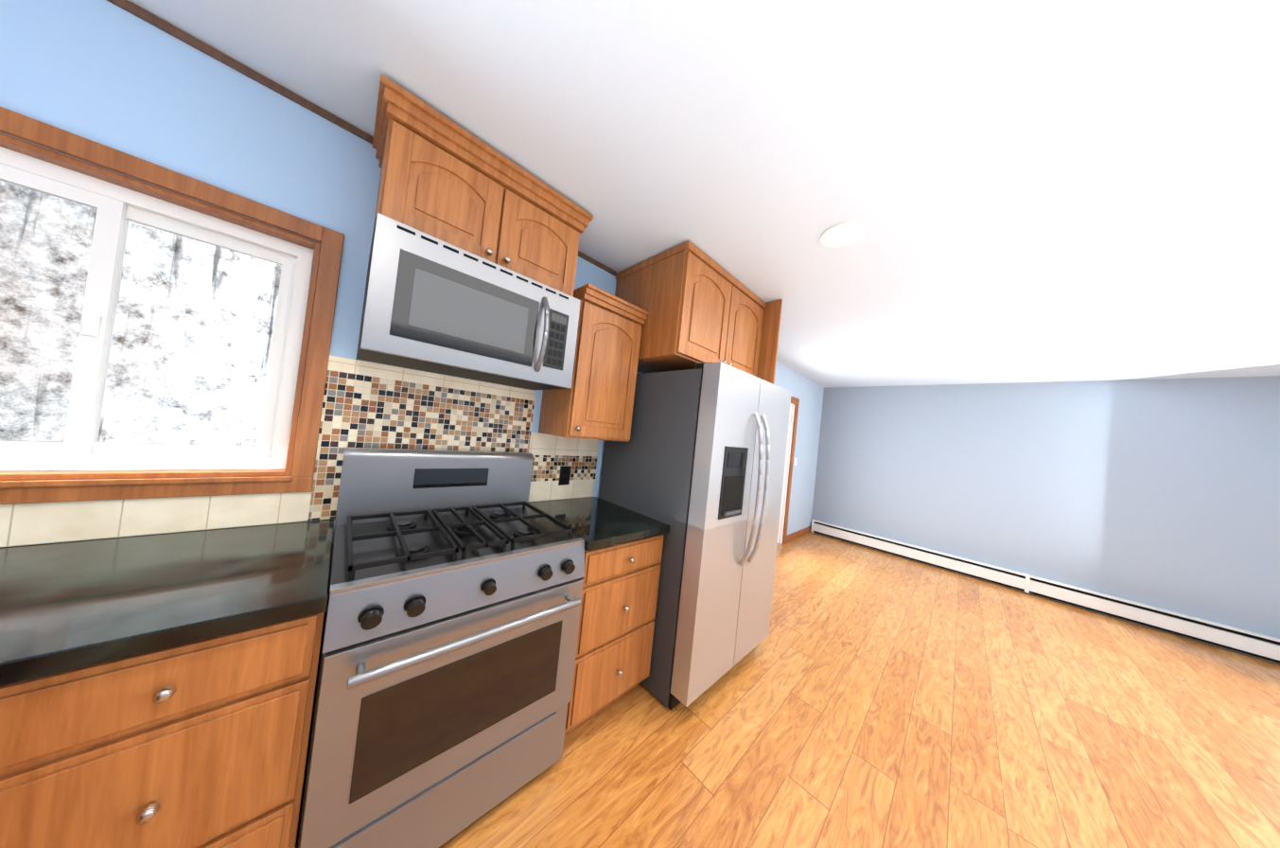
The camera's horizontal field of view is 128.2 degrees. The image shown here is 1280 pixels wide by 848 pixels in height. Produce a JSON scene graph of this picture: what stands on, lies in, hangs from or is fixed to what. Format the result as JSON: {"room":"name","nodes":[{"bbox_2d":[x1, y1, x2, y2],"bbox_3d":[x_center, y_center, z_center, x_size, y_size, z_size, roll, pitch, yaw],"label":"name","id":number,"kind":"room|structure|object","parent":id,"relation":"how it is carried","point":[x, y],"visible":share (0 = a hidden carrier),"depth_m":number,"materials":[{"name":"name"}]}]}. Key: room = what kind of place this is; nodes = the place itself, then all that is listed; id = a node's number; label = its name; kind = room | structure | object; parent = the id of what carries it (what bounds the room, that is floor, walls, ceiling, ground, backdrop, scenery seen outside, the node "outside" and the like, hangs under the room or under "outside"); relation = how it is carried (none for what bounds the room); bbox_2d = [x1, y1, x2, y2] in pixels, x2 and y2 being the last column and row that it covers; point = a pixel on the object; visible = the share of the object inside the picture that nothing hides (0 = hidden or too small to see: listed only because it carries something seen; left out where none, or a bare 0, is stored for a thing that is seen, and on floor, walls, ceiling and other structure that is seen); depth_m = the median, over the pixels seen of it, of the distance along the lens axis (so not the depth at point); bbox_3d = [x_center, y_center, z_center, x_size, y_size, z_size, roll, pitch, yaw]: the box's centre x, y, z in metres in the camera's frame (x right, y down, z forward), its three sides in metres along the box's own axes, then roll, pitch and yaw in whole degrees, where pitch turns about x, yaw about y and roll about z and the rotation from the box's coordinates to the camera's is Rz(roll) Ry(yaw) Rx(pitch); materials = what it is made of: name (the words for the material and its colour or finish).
{"room":"kitchen","nodes":[
{"label":"kitchen","id":0,"kind":"room"},
{"bbox_2d":[0,0,824,547],"bbox_3d":[0.371,0.266,2.848,7.250,2.460,0.140,7,-2,-44],"label":"wall","id":1,"kind":"structure","parent":0,"point":[106,72],"depth_m":1.00,"materials":[{"name":"blue paint"}]},
{"bbox_2d":[0,105,344,504],"bbox_3d":[-1.606,-0.289,0.885,1.020,0.999,0.140,7,-2,-44],"label":"window","id":2,"kind":"structure","parent":1,"relation":"in","point":[79,447],"depth_m":0.97,"materials":[{"name":"white plastic"}]},
{"bbox_2d":[0,354,598,546],"bbox_3d":[-1.223,0.054,1.215,2.606,0.642,0.008,7,-2,-44],"label":"tile backsplash","id":3,"kind":"structure","parent":1,"relation":"attached to","point":[369,405],"depth_m":1.26,"materials":[{"name":"tile"}]},
{"bbox_2d":[558,466,571,485],"bbox_3d":[-0.469,0.322,1.940,0.072,0.116,0.008,7,-2,-44],"label":"electrical outlet plate","id":4,"kind":"object","parent":3,"relation":"attached to","point":[564,475],"visible":1,"depth_m":1.94,"materials":[{"name":"black plastic"}]},
{"bbox_2d":[106,0,616,276],"bbox_3d":[-1.108,-1.147,1.226,2.630,0.024,0.013,7,-2,-44],"label":"trim","id":5,"kind":"structure","parent":1,"relation":"attached to","point":[136,10],"depth_m":1.03,"materials":[{"name":"brown wood"}]},
{"bbox_2d":[371,73,593,297],"bbox_3d":[-0.681,-0.871,1.403,0.823,0.445,0.370,7,-2,-44],"label":"upper cabinet","id":6,"kind":"object","parent":1,"relation":"attached to","point":[443,178],"visible":0.88,"depth_m":1.21,"materials":[{"name":"brown wood"}]},
{"bbox_2d":[356,212,580,389],"bbox_3d":[-0.697,-0.428,1.358,0.757,0.431,0.463,7,-2,-44],"label":"microwave","id":7,"kind":"object","parent":6,"relation":"attached to","point":[431,304],"visible":1,"depth_m":1.16,"materials":[{"name":"silver metal"}]},
{"bbox_2d":[538,282,648,441],"bbox_3d":[-0.272,-0.310,1.836,0.430,0.785,0.370,7,-2,-44],"label":"upper cabinet","id":8,"kind":"object","parent":1,"relation":"attached to","point":[595,400],"visible":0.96,"depth_m":1.70,"materials":[{"name":"brown wood"}]},
{"bbox_2d":[614,240,765,376],"bbox_3d":[0.370,-0.664,2.225,0.952,0.622,0.649,7,-2,-44],"label":"upper cabinet","id":9,"kind":"object","parent":1,"relation":"attached to","point":[697,304],"visible":0.83,"depth_m":1.88,"materials":[{"name":"brown wood"}]},
{"bbox_2d":[777,405,791,543],"bbox_3d":[1.780,0.679,4.161,0.888,1.975,0.099,7,-2,-44],"label":"french door","id":10,"kind":"structure","parent":1,"relation":"in","point":[784,474],"depth_m":4.45,"materials":[{"name":"white paint"}]},
{"bbox_2d":[778,396,799,543],"bbox_3d":[1.765,0.626,4.184,1.110,2.095,0.155,7,-2,-44],"label":"door frame","id":11,"kind":"structure","parent":1,"relation":"attached to","point":[789,468],"depth_m":4.46,"materials":[{"name":"brown wood"}]},
{"bbox_2d":[786,525,811,542],"bbox_3d":[1.604,1.608,4.018,3.619,0.100,0.013,7,-2,-44],"label":"baseboard","id":12,"kind":"structure","parent":1,"relation":"attached to","point":[797,534],"depth_m":4.83,"materials":[{"name":"brown wood"}]},
{"bbox_2d":[128,0,1279,387],"bbox_3d":[2.343,-0.866,0.944,7.530,0.120,5.480,7,-2,-44],"label":"ceiling","id":13,"kind":"structure","parent":0,"point":[1054,189],"depth_m":1.08,"materials":[{"name":"paint"}]},
{"bbox_2d":[820,221,865,247],"bbox_3d":[0.998,-0.931,1.534,0.190,0.006,0.190,7,-2,-44],"label":"recessed light","id":14,"kind":"object","parent":13,"relation":"in","point":[843,234],"visible":1,"depth_m":1.53,"materials":[{"name":"white plastic"}]},
{"bbox_2d":[295,531,1279,847],"bbox_3d":[2.072,1.699,0.887,7.530,0.120,5.480,7,-2,-44],"label":"floor","id":15,"kind":"structure","parent":0,"point":[861,696],"depth_m":1.57,"materials":[{"name":"brown wood"}]},
{"bbox_2d":[0,612,324,847],"bbox_3d":[-1.189,0.855,0.835,0.425,0.873,0.689,7,-2,-44],"label":"base cabinet","id":16,"kind":"object","parent":15,"relation":"on","point":[201,744],"visible":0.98,"depth_m":0.62,"materials":[{"name":"brown wood"}]},
{"bbox_2d":[296,447,584,847],"bbox_3d":[-0.715,0.745,1.218,0.755,1.208,0.711,7,-2,-44],"label":"stove","id":17,"kind":"object","parent":15,"relation":"on","point":[446,670],"visible":1,"depth_m":0.99,"materials":[{"name":"silver metal"}]},
{"bbox_2d":[564,533,664,736],"bbox_3d":[-0.303,0.967,1.686,0.515,0.873,0.689,7,-2,-44],"label":"base cabinet","id":18,"kind":"object","parent":15,"relation":"on","point":[613,655],"visible":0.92,"depth_m":1.43,"materials":[{"name":"brown wood"}]},
{"bbox_2d":[528,496,669,550],"bbox_3d":[-0.259,0.510,1.701,0.518,0.039,0.674,7,-2,-44],"label":"countertop","id":19,"kind":"structure","parent":18,"relation":"on","point":[595,522],"depth_m":1.60,"materials":[{"name":"black stone"}]},
{"bbox_2d":[598,361,791,709],"bbox_3d":[0.367,0.593,2.088,0.910,1.775,0.932,7,-2,-44],"label":"refrigerator","id":20,"kind":"object","parent":15,"relation":"on","point":[696,463],"visible":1,"depth_m":1.67,"materials":[{"name":"silver metal"}]},
{"bbox_2d":[756,298,782,384],"bbox_3d":[0.657,0.290,2.511,0.020,2.456,0.737,7,-2,-44],"label":"end panel","id":21,"kind":"object","parent":15,"relation":"on","point":[769,341],"visible":0.21,"depth_m":2.30,"materials":[{"name":"brown wood"}]},
{"bbox_3d":[-1.594,0.799,0.264,0.952,0.873,0.952,7,-2,-44],"label":"base cabinet","id":22,"kind":"object","parent":15,"relation":"on","visible":0},
{"bbox_2d":[0,533,166,651],"bbox_3d":[-0.845,0.401,-0.434,0.990,0.039,2.946,7,-2,-44],"label":"countertop","id":23,"kind":"structure","parent":22,"relation":"on","point":[37,580],"depth_m":0.73,"materials":[{"name":"black stone"}]},
{"bbox_2d":[0,519,333,685],"bbox_3d":[-1.232,0.387,0.752,0.689,0.039,0.696,7,-2,-44],"label":"countertop","id":24,"kind":"structure","parent":22,"relation":"on","point":[69,605],"depth_m":0.71,"materials":[{"name":"black stone"}]},
{"bbox_2d":[810,375,1279,664],"bbox_3d":[4.862,0.753,3.464,0.140,2.460,5.480,7,-2,-44],"label":"wall","id":25,"kind":"structure","parent":0,"point":[1164,493],"depth_m":3.38,"materials":[{"name":"blue paint"}]},
{"bbox_2d":[810,519,1279,663],"bbox_3d":[4.468,1.844,3.568,0.080,0.212,4.570,7,-2,-44],"label":"baseboard heater","id":26,"kind":"object","parent":25,"relation":"attached to","point":[1250,642],"visible":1,"depth_m":3.29,"materials":[{"name":"white metal"}]},
{"label":"outside","id":27,"kind":"structure","parent":0,"visible":0},
{"bbox_2d":[0,180,281,445],"bbox_3d":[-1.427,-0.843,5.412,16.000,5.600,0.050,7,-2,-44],"label":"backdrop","id":28,"kind":"structure","parent":27,"point":[228,376],"depth_m":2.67,"materials":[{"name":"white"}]}
]}

